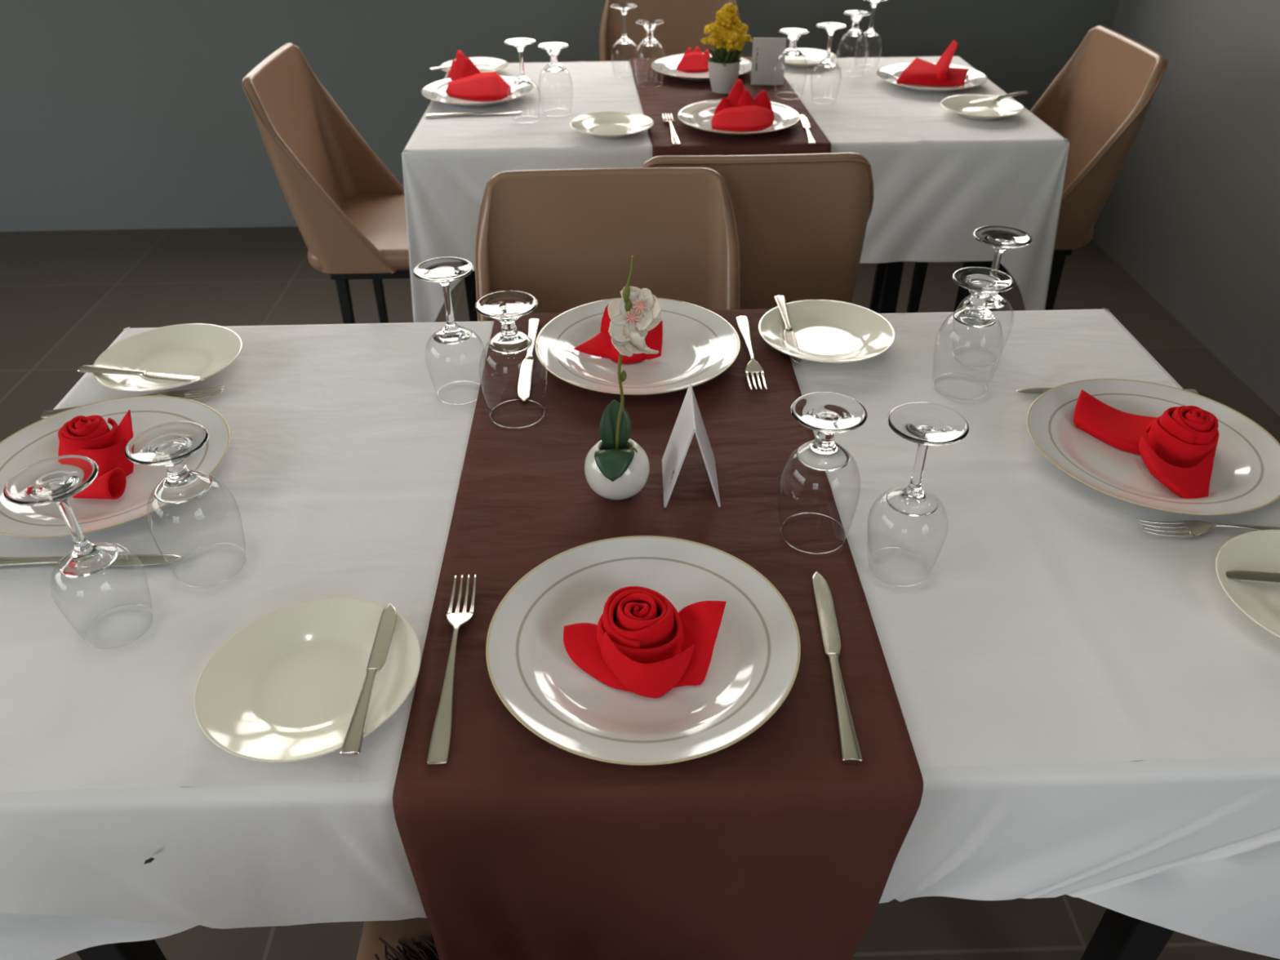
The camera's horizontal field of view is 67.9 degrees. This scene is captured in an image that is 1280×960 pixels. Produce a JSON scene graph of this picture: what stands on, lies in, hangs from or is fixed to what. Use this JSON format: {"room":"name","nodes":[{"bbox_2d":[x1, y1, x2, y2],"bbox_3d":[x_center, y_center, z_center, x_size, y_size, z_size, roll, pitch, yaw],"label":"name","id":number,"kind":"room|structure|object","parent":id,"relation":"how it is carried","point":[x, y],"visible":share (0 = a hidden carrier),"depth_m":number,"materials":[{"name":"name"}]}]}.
{"room":"restaurant dining room","nodes":[
{"label":"restaurant dining room","id":0,"kind":"room"},
{"bbox_2d":[0,0,1119,231],"bbox_3d":[-1.515,-2.235,2.916,6.350,2.950,0.200,-1,36,-1],"label":"wall","id":1,"kind":"structure","parent":0,"point":[115,114],"depth_m":3.37,"materials":[{"name":"paint"}]},
{"bbox_2d":[0,226,1279,959],"bbox_3d":[-1.402,1.226,0.766,6.350,0.100,7.360,-1,36,-1],"label":"floor","id":2,"kind":"structure","parent":0,"point":[66,296],"depth_m":3.07,"materials":[{"name":"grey tile"}]},
{"bbox_2d":[241,42,410,324],"bbox_3d":[-0.602,-0.627,2.461,0.541,0.876,0.441,-1,36,-1],"label":"dining chair","id":3,"kind":"object","parent":2,"relation":"on","point":[348,208],"visible":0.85,"depth_m":2.32,"materials":[{"name":"brown leather"}]},
{"bbox_2d":[355,917,437,959],"bbox_3d":[-0.064,0.519,0.887,0.441,0.876,0.541,-1,36,-1],"label":"dining chair","id":4,"kind":"object","parent":2,"relation":"on","point":[370,944],"visible":0.02,"depth_m":0.92,"materials":[{"name":"brown leather"}]},
{"bbox_2d":[474,167,740,321],"bbox_3d":[-0.046,-0.002,1.599,0.441,0.876,0.541,-1,36,-1],"label":"dining chair","id":5,"kind":"object","parent":2,"relation":"on","point":[567,239],"visible":0.43,"depth_m":1.58,"materials":[{"name":"brown leather"}]},
{"bbox_2d":[28,759,1192,959],"bbox_3d":[-0.014,0.307,1.277,1.394,0.757,0.770,-1,36,-1],"label":"dining table","id":6,"kind":"object","parent":2,"relation":"on","point":[1117,935],"visible":0.06,"depth_m":1.11,"materials":[{"name":"grey"}]},
{"bbox_2d":[0,307,1279,959],"bbox_3d":[-0.035,0.130,1.139,1.515,0.321,0.865,-1,36,-1],"label":"tablecloth","id":7,"kind":"object","parent":6,"relation":"on","point":[1052,643],"visible":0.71,"depth_m":0.84,"materials":[{"name":"white fabric"}]},
{"bbox_2d":[3,454,153,648],"bbox_3d":[-0.477,0.066,0.821,0.073,0.167,0.073,5,37,7],"label":"wine glass","id":8,"kind":"object","parent":7,"relation":"on","point":[56,479],"visible":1,"depth_m":0.79,"materials":[{"name":"clear glass"}]},
{"bbox_2d":[50,541,152,643],"bbox_3d":[-0.477,0.099,0.845,0.073,0.087,0.073,14,39,19],"label":"bowl","id":9,"kind":"object","parent":8,"relation":"on","point":[87,559],"depth_m":0.81,"materials":[{"name":"clear glass"}]},
{"bbox_2d":[0,554,181,566],"bbox_3d":[-0.566,0.080,0.940,0.221,0.005,0.018,-1,36,-1],"label":"table knife","id":10,"kind":"object","parent":7,"relation":"on","point":[145,559],"visible":0.56,"depth_m":0.94,"materials":[{"name":"silver metal"}]},
{"bbox_2d":[0,395,230,537],"bbox_3d":[-0.595,-0.015,1.056,0.270,0.022,0.270,-1,36,-1],"label":"dinner plate","id":11,"kind":"object","parent":7,"relation":"on","point":[38,441],"visible":0.53,"depth_m":1.06,"materials":[{"name":"white ceramic"}]},
{"bbox_2d":[57,409,133,499],"bbox_3d":[-0.598,-0.028,1.033,0.091,0.060,0.122,-1,36,-1],"label":"folded napkin","id":12,"kind":"object","parent":11,"relation":"on","point":[91,437],"visible":0.81,"depth_m":1.03,"materials":[{"name":"red fabric"}]},
{"bbox_2d":[40,383,224,417],"bbox_3d":[-0.627,-0.099,1.180,0.212,0.011,0.025,-9,37,-11],"label":"fork","id":13,"kind":"object","parent":7,"relation":"on","point":[179,393],"visible":0.69,"depth_m":1.19,"materials":[{"name":"silver metal"}]},
{"bbox_2d":[92,323,242,391],"bbox_3d":[-0.617,-0.155,1.251,0.183,0.020,0.183,-1,36,-1],"label":"plate","id":14,"kind":"object","parent":7,"relation":"on","point":[203,350],"visible":0.95,"depth_m":1.27,"materials":[{"name":"beige ceramic"}]},
{"bbox_2d":[77,364,205,382],"bbox_3d":[-0.632,-0.135,1.208,0.165,0.010,0.016,4,36,6],"label":"butter knife","id":15,"kind":"object","parent":14,"relation":"on","point":[84,368],"visible":1,"depth_m":1.21,"materials":[{"name":"silver metal"}]},
{"bbox_2d":[124,421,246,586],"bbox_3d":[-0.423,0.025,0.895,0.079,0.146,0.079,-3,36,-4],"label":"water goblet","id":16,"kind":"object","parent":7,"relation":"on","point":[168,444],"visible":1,"depth_m":0.86,"materials":[{"name":"clear glass"}]},
{"bbox_2d":[146,472,245,580],"bbox_3d":[-0.423,0.041,0.907,0.079,0.105,0.079,-3,36,-4],"label":"bowl","id":17,"kind":"object","parent":16,"relation":"on","point":[175,487],"depth_m":0.87,"materials":[{"name":"clear glass"}]},
{"bbox_2d":[194,596,421,762],"bbox_3d":[-0.277,0.169,0.803,0.183,0.020,0.183,-1,36,-1],"label":"plate","id":18,"kind":"object","parent":7,"relation":"on","point":[286,686],"visible":0.98,"depth_m":0.81,"materials":[{"name":"beige ceramic"}]},
{"bbox_2d":[339,603,396,756],"bbox_3d":[-0.223,0.161,0.794,0.017,0.006,0.165,-1,36,-1],"label":"butter knife","id":19,"kind":"object","parent":18,"relation":"on","point":[352,744],"visible":1,"depth_m":0.78,"materials":[{"name":"silver metal"}]},
{"bbox_2d":[413,257,485,404],"bbox_3d":[-0.227,-0.178,1.151,0.073,0.167,0.073,-7,37,-9],"label":"wine glass","id":20,"kind":"object","parent":7,"relation":"on","point":[442,270],"visible":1,"depth_m":1.12,"materials":[{"name":"clear glass"}]},
{"bbox_2d":[424,328,485,394],"bbox_3d":[-0.227,-0.146,1.175,0.073,0.087,0.073,8,37,12],"label":"bowl","id":21,"kind":"object","parent":20,"relation":"on","point":[443,335],"depth_m":1.14,"materials":[{"name":"clear glass"}]},
{"bbox_2d":[374,308,923,959],"bbox_3d":[-0.026,0.117,1.111,0.468,0.269,0.882,-1,36,-1],"label":"table runner","id":22,"kind":"object","parent":7,"relation":"on","point":[766,845],"visible":0.75,"depth_m":0.80,"materials":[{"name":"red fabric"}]},
{"bbox_2d":[426,574,475,764],"bbox_3d":[-0.162,0.155,0.824,0.025,0.011,0.212,-2,36,-2],"label":"fork","id":23,"kind":"object","parent":22,"relation":"on","point":[440,741],"visible":1,"depth_m":0.79,"materials":[{"name":"silver metal"}]},
{"bbox_2d":[475,290,546,427],"bbox_3d":[-0.150,-0.140,1.113,0.079,0.146,0.079,22,42,28],"label":"water goblet","id":24,"kind":"object","parent":22,"relation":"on","point":[507,307],"visible":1,"depth_m":1.08,"materials":[{"name":"clear glass"}]},
{"bbox_2d":[479,337,546,416],"bbox_3d":[-0.149,-0.123,1.125,0.079,0.105,0.079,22,42,28],"label":"bowl","id":25,"kind":"object","parent":24,"relation":"on","point":[499,345],"depth_m":1.08,"materials":[{"name":"clear glass"}]},
{"bbox_2d":[517,318,539,401],"bbox_3d":[-0.148,-0.163,1.264,0.017,0.005,0.221,-1,36,-1],"label":"table knife","id":26,"kind":"object","parent":22,"relation":"on","point":[526,366],"visible":0.99,"depth_m":1.24,"materials":[{"name":"silver metal"}]},
{"bbox_2d":[584,255,662,500],"bbox_3d":[-0.022,-0.092,0.946,0.069,0.265,0.080,-24,42,-28],"label":"potted orchid","id":27,"kind":"object","parent":22,"relation":"on","point":[617,468],"visible":1,"depth_m":0.97,"materials":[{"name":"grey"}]},
{"bbox_2d":[534,297,740,395],"bbox_3d":[-0.003,-0.175,1.264,0.270,0.022,0.270,-1,36,-1],"label":"dinner plate","id":28,"kind":"object","parent":22,"relation":"on","point":[699,344],"visible":0.73,"depth_m":1.26,"materials":[{"name":"white ceramic"}]},
{"bbox_2d":[573,305,662,364],"bbox_3d":[-0.025,-0.194,1.260,0.113,0.048,0.072,15,39,21],"label":"folded napkin","id":29,"kind":"object","parent":28,"relation":"on","point":[602,345],"visible":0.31,"depth_m":1.25,"materials":[{"name":"red fabric"}]},
{"bbox_2d":[485,535,800,765],"bbox_3d":[0.003,0.143,0.830,0.270,0.022,0.270,-1,36,-1],"label":"dinner plate","id":30,"kind":"object","parent":22,"relation":"on","point":[753,667],"visible":0.9,"depth_m":0.82,"materials":[{"name":"white ceramic"}]},
{"bbox_2d":[563,586,726,698],"bbox_3d":[0.003,0.132,0.818,0.127,0.045,0.101,19,40,25],"label":"folded napkin","id":31,"kind":"object","parent":30,"relation":"on","point":[640,644],"visible":1,"depth_m":0.80,"materials":[{"name":"red fabric"}]},
{"bbox_2d":[662,384,720,507],"bbox_3d":[0.055,-0.037,1.010,0.060,0.098,0.088,-1,36,0],"label":"table card","id":32,"kind":"object","parent":22,"relation":"on","point":[689,421],"visible":1,"depth_m":1.00,"materials":[{"name":"grey paper"}]},
{"bbox_2d":[736,315,767,390],"bbox_3d":[0.147,-0.174,1.269,0.025,0.011,0.212,-1,36,0],"label":"fork","id":33,"kind":"object","parent":22,"relation":"on","point":[753,366],"visible":1,"depth_m":1.24,"materials":[{"name":"silver metal"}]},
{"bbox_2d":[777,391,866,553],"bbox_3d":[0.176,-0.005,0.924,0.079,0.146,0.079,17,40,23],"label":"water goblet","id":34,"kind":"object","parent":22,"relation":"on","point":[828,414],"visible":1,"depth_m":0.89,"materials":[{"name":"clear glass"}]},
{"bbox_2d":[777,444,860,541],"bbox_3d":[0.176,0.011,0.936,0.079,0.105,0.079,17,40,23],"label":"bowl","id":35,"kind":"object","parent":34,"relation":"on","point":[816,457],"depth_m":0.90,"materials":[{"name":"clear glass"}]},
{"bbox_2d":[812,571,862,764],"bbox_3d":[0.169,0.153,0.827,0.017,0.005,0.221,1,36,2],"label":"table knife","id":36,"kind":"object","parent":22,"relation":"on","point":[851,753],"visible":1,"depth_m":0.82,"materials":[{"name":"silver metal"}]},
{"bbox_2d":[758,299,895,363],"bbox_3d":[0.252,-0.196,1.292,0.183,0.020,0.183,-1,36,-1],"label":"plate","id":37,"kind":"object","parent":7,"relation":"on","point":[825,331],"visible":0.97,"depth_m":1.30,"materials":[{"name":"beige ceramic"}]},
{"bbox_2d":[773,295,801,364],"bbox_3d":[0.203,-0.209,1.304,0.016,0.021,0.164,-1,36,-1],"label":"butter knife","id":38,"kind":"object","parent":37,"relation":"on","point":[789,336],"visible":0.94,"depth_m":1.30,"materials":[{"name":"silver metal"}]},
{"bbox_2d":[866,401,968,586],"bbox_3d":[0.252,0.017,0.878,0.073,0.167,0.073,5,37,8],"label":"wine glass","id":39,"kind":"object","parent":7,"relation":"on","point":[926,424],"visible":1,"depth_m":0.84,"materials":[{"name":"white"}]},
{"bbox_2d":[866,485,948,577],"bbox_3d":[0.252,0.049,0.902,0.073,0.087,0.073,-21,41,-26],"label":"bowl","id":40,"kind":"object","parent":39,"relation":"on","point":[908,500],"depth_m":0.87,"materials":[{"name":"clear glass"}]},
{"bbox_2d":[933,266,1014,399],"bbox_3d":[0.404,-0.178,1.160,0.079,0.146,0.079,22,42,27],"label":"water goblet","id":41,"kind":"object","parent":7,"relation":"on","point":[981,282],"visible":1,"depth_m":1.13,"materials":[{"name":"clear glass"}]},
{"bbox_2d":[933,311,1003,392],"bbox_3d":[0.404,-0.161,1.172,0.079,0.105,0.079,22,42,28],"label":"bowl","id":42,"kind":"object","parent":41,"relation":"on","point":[974,319],"depth_m":1.13,"materials":[{"name":"clear glass"}]},
{"bbox_2d":[952,225,1031,366],"bbox_3d":[0.446,-0.233,1.217,0.073,0.167,0.073,27,44,33],"label":"wine glass","id":43,"kind":"object","parent":7,"relation":"on","point":[1001,238],"visible":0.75,"depth_m":1.18,"materials":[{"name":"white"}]},
{"bbox_2d":[952,294,1013,356],"bbox_3d":[0.446,-0.200,1.240,0.073,0.087,0.073,-1,36,0],"label":"bowl","id":44,"kind":"object","parent":43,"relation":"on","point":[993,301],"depth_m":1.21,"materials":[{"name":"clear glass"}]},
{"bbox_2d":[1016,387,1199,394],"bbox_3d":[0.580,-0.110,1.184,0.221,0.005,0.017,1,36,2],"label":"table knife","id":45,"kind":"object","parent":7,"relation":"on","point":[1028,390],"visible":0.25,"depth_m":1.19,"materials":[{"name":"silver metal"}]},
{"bbox_2d":[1026,378,1279,515],"bbox_3d":[0.575,-0.036,1.070,0.270,0.022,0.270,-1,36,-1],"label":"dinner plate","id":46,"kind":"object","parent":7,"relation":"on","point":[1245,477],"visible":0.76,"depth_m":1.06,"materials":[{"name":"white ceramic"}]},
{"bbox_2d":[1073,389,1218,498],"bbox_3d":[0.558,-0.050,1.055,0.153,0.055,0.146,19,40,24],"label":"folded napkin","id":47,"kind":"object","parent":46,"relation":"on","point":[1177,446],"visible":1,"depth_m":1.05,"materials":[{"name":"red fabric"}]},
{"bbox_2d":[1136,518,1279,536],"bbox_3d":[0.613,0.049,0.960,0.212,0.011,0.025,2,36,3],"label":"fork","id":48,"kind":"object","parent":7,"relation":"on","point":[1195,528],"visible":0.98,"depth_m":0.96,"materials":[{"name":"silver metal"}]},
{"bbox_2d":[1215,529,1279,638],"bbox_3d":[0.625,0.111,0.870,0.183,0.020,0.183,-1,36,-1],"label":"plate","id":49,"kind":"object","parent":7,"relation":"on","point":[1257,550],"visible":0.89,"depth_m":0.90,"materials":[{"name":"beige ceramic"}]},
{"bbox_2d":[1225,570,1279,582],"bbox_3d":[0.624,0.092,0.877,0.165,0.010,0.016,6,37,8],"label":"butter knife","id":50,"kind":"object","parent":49,"relation":"on","point":[1248,575],"visible":1,"depth_m":0.89,"materials":[{"name":"silver metal"}]},
{"bbox_2d":[599,0,742,61],"bbox_3d":[0.103,-0.983,2.938,0.441,0.876,0.541,-1,36,-1],"label":"dining chair","id":51,"kind":"object","parent":2,"relation":"on","point":[685,21],"visible":0.19,"depth_m":2.92,"materials":[{"name":"brown leather"}]},
{"bbox_2d":[451,140,991,321],"bbox_3d":[0.200,-0.634,2.560,1.391,0.757,0.761,-1,36,-1],"label":"dining table","id":52,"kind":"object","parent":2,"relation":"on","point":[888,300],"visible":0.16,"depth_m":2.93,"materials":[{"name":"grey"}]},
{"bbox_2d":[401,55,1069,322],"bbox_3d":[0.199,-0.772,2.459,1.485,0.427,0.855,-1,36,-1],"label":"tablecloth","id":53,"kind":"object","parent":52,"relation":"on","point":[931,195],"visible":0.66,"depth_m":2.11,"materials":[{"name":"white fabric"}]},
{"bbox_2d":[426,111,521,116],"bbox_3d":[-0.386,-0.853,2.212,0.221,0.005,0.017,-4,36,-5],"label":"table knife","id":54,"kind":"object","parent":53,"relation":"on","point":[510,112],"visible":1,"depth_m":2.21,"materials":[{"name":"silver metal"}]},
{"bbox_2d":[440,57,508,72],"bbox_3d":[-0.440,-1.094,2.531,0.183,0.020,0.183,-1,36,-1],"label":"plate","id":55,"kind":"object","parent":53,"relation":"on","point":[491,64],"visible":0.47,"depth_m":2.56,"materials":[{"name":"beige ceramic"}]},
{"bbox_2d":[429,62,485,70],"bbox_3d":[-0.481,-1.099,2.522,0.165,0.006,0.017,-23,42,-30],"label":"butter knife","id":56,"kind":"object","parent":55,"relation":"on","point":[446,66],"visible":0.6,"depth_m":2.50,"materials":[{"name":"silver metal"}]},
{"bbox_2d":[421,75,533,106],"bbox_3d":[-0.397,-0.947,2.328,0.270,0.022,0.270,-1,36,-1],"label":"dinner plate","id":57,"kind":"object","parent":53,"relation":"on","point":[436,91],"visible":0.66,"depth_m":2.32,"materials":[{"name":"white ceramic"}]},
{"bbox_2d":[445,49,511,101],"bbox_3d":[-0.424,-1.001,2.359,0.258,0.065,0.143,30,46,35],"label":"folded napkin","id":58,"kind":"object","parent":57,"relation":"on","point":[468,82],"visible":1,"depth_m":2.35,"materials":[{"name":"red fabric"}]},
{"bbox_2d":[504,37,540,123],"bbox_3d":[-0.262,-0.893,2.130,0.073,0.167,0.073,-4,36,-4],"label":"wine glass","id":59,"kind":"object","parent":53,"relation":"on","point":[519,42],"visible":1,"depth_m":2.10,"materials":[{"name":"clear glass"}]},
{"bbox_2d":[537,41,573,116],"bbox_3d":[-0.195,-0.919,2.182,0.079,0.146,0.079,22,42,27],"label":"water goblet","id":60,"kind":"object","parent":53,"relation":"on","point":[553,48],"visible":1,"depth_m":2.15,"materials":[{"name":"clear glass"}]},
{"bbox_2d":[570,111,653,138],"bbox_3d":[-0.061,-0.777,2.092,0.183,0.020,0.183,-1,36,-1],"label":"plate","id":61,"kind":"object","parent":53,"relation":"on","point":[603,124],"visible":1,"depth_m":2.12,"materials":[{"name":"beige ceramic"}]},
{"bbox_2d":[610,3,639,77],"bbox_3d":[-0.040,-1.134,2.456,0.073,0.167,0.073,-4,36,-5],"label":"wine glass","id":62,"kind":"object","parent":53,"relation":"on","point":[624,7],"visible":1,"depth_m":2.43,"materials":[{"name":"clear glass"}]},
{"bbox_2d":[628,56,831,157],"bbox_3d":[0.188,-0.851,2.393,0.416,0.224,0.862,-1,36,-1],"label":"table runner","id":63,"kind":"object","parent":53,"relation":"on","point":[675,94],"visible":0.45,"depth_m":2.12,"materials":[{"name":"brown fabric"}]},
{"bbox_2d":[634,18,665,87],"bbox_3d":[0.025,-1.067,2.379,0.079,0.146,0.079,27,44,32],"label":"water goblet","id":64,"kind":"object","parent":63,"relation":"on","point":[649,24],"visible":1,"depth_m":2.35,"materials":[{"name":"clear glass"}]},
{"bbox_2d":[662,112,680,144],"bbox_3d":[0.070,-0.777,2.094,0.025,0.011,0.212,-3,36,-3],"label":"fork","id":65,"kind":"object","parent":63,"relation":"on","point":[675,140],"visible":1,"depth_m":2.06,"materials":[{"name":"silver metal"}]},
{"bbox_2d":[650,53,751,81],"bbox_3d":[0.164,-1.079,2.498,0.270,0.022,0.270,-1,36,-1],"label":"dinner plate","id":66,"kind":"object","parent":63,"relation":"on","point":[670,63],"visible":0.52,"depth_m":2.50,"materials":[{"name":"white ceramic"}]},
{"bbox_2d":[676,46,710,72],"bbox_3d":[0.143,-1.120,2.532,0.094,0.041,0.117,-1,36,-1],"label":"folded napkin","id":67,"kind":"object","parent":66,"relation":"on","point":[695,61],"visible":0.91,"depth_m":2.52,"materials":[{"name":"red fabric"}]},
{"bbox_2d":[700,3,752,93],"bbox_3d":[0.210,-1.047,2.307,0.119,0.198,0.085,15,39,20],"label":"potted flowers","id":68,"kind":"object","parent":63,"relation":"on","point":[724,64],"visible":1,"depth_m":2.29,"materials":[{"name":"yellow plant"}]},
{"bbox_2d":[677,98,799,135],"bbox_3d":[0.219,-0.802,2.119,0.270,0.022,0.270,-1,36,-1],"label":"dinner plate","id":69,"kind":"object","parent":63,"relation":"on","point":[699,115],"visible":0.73,"depth_m":2.13,"materials":[{"name":"white ceramic"}]},
{"bbox_2d":[711,79,774,131],"bbox_3d":[0.232,-0.831,2.111,0.134,0.069,0.164,18,40,24],"label":"folded napkin","id":70,"kind":"object","parent":69,"relation":"on","point":[738,112],"visible":1,"depth_m":2.12,"materials":[{"name":"red fabric"}]},
{"bbox_2d":[751,37,786,84],"bbox_3d":[0.324,-1.060,2.400,0.082,0.104,0.060,3,36,5],"label":"table card","id":71,"kind":"object","parent":63,"relation":"on","point":[766,51],"visible":1,"depth_m":2.39,"materials":[{"name":"grey paper"}]},
{"bbox_2d":[773,27,808,99],"bbox_3d":[0.362,-0.996,2.277,0.079,0.146,0.079,-29,45,-33],"label":"water goblet","id":72,"kind":"object","parent":63,"relation":"on","point":[793,34],"visible":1,"depth_m":2.25,"materials":[{"name":"clear glass"}]},
{"bbox_2d":[800,114,815,144],"bbox_3d":[0.368,-0.775,2.092,0.017,0.005,0.221,1,36,2],"label":"table knife","id":73,"kind":"object","parent":63,"relation":"on","point":[805,122],"visible":0.98,"depth_m":2.08,"materials":[{"name":"silver metal"}]},
{"bbox_2d":[784,48,836,67],"bbox_3d":[0.442,-1.145,2.589,0.183,0.020,0.183,-1,36,-1],"label":"plate","id":74,"kind":"object","parent":53,"relation":"on","point":[813,57],"visible":0.73,"depth_m":2.61,"materials":[{"name":"beige ceramic"}]},
{"bbox_2d":[810,22,846,103],"bbox_3d":[0.441,-0.980,2.238,0.073,0.167,0.073,-25,43,-30],"label":"wine glass","id":75,"kind":"object","parent":53,"relation":"on","point":[830,27],"visible":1,"depth_m":2.21,"materials":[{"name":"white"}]},
{"bbox_2d":[836,9,871,76],"bbox_3d":[0.551,-1.128,2.457,0.079,0.146,0.079,-17,39,-21],"label":"water goblet","id":76,"kind":"object","parent":53,"relation":"on","point":[856,15],"visible":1,"depth_m":2.42,"materials":[{"name":"clear glass"}]},
{"bbox_2d":[854,0,887,69],"bbox_3d":[0.607,-1.177,2.505,0.073,0.167,0.073,-12,38,-15],"label":"wine glass","id":77,"kind":"object","parent":53,"relation":"on","point":[870,32],"visible":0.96,"depth_m":2.49,"materials":[{"name":"clear glass"}]},
{"bbox_2d":[876,62,987,92],"bbox_3d":[0.733,-1.010,2.398,0.270,0.022,0.270,-1,36,-1],"label":"dinner plate","id":78,"kind":"object","parent":53,"relation":"on","point":[891,73],"visible":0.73,"depth_m":2.39,"materials":[{"name":"white ceramic"}]},
{"bbox_2d":[896,40,969,86],"bbox_3d":[0.749,-1.058,2.408,0.164,0.078,0.164,13,38,18],"label":"folded napkin","id":79,"kind":"object","parent":78,"relation":"on","point":[919,72],"visible":1,"depth_m":2.39,"materials":[{"name":"red fabric"}]},
{"bbox_2d":[940,94,1024,119],"bbox_3d":[0.782,-0.850,2.181,0.183,0.020,0.183,-1,36,-1],"label":"plate","id":80,"kind":"object","parent":53,"relation":"on","point":[992,109],"visible":1,"depth_m":2.20,"materials":[{"name":"beige ceramic"}]},
{"bbox_2d":[969,90,1027,102],"bbox_3d":[0.837,-0.896,2.224,0.165,0.006,0.017,-16,39,-18],"label":"butter knife","id":81,"kind":"object","parent":80,"relation":"on","point":[1023,92],"visible":1,"depth_m":2.22,"materials":[{"name":"silver metal"}]},
{"bbox_2d":[641,152,873,309],"bbox_3d":[0.193,-0.343,2.062,0.441,0.876,0.541,-1,36,-1],"label":"dining chair","id":82,"kind":"object","parent":2,"relation":"on","point":[802,220],"visible":0.44,"depth_m":1.67,"materials":[{"name":"brown leather"}]},
{"bbox_2d":[869,25,1167,312],"bbox_3d":[0.927,-0.700,2.539,0.541,0.876,0.441,-1,36,-1],"label":"dining chair","id":83,"kind":"object","parent":2,"relation":"on","point":[1100,101],"visible":0.59,"depth_m":2.36,"materials":[{"name":"brown leather"}]},
{"bbox_2d":[1091,0,1279,416],"bbox_3d":[1.859,-0.078,-0.080,0.200,2.950,7.360,-1,36,-1],"label":"wall","id":84,"kind":"structure","parent":0,"point":[1191,214],"depth_m":2.81,"materials":[{"name":"grey paint"}]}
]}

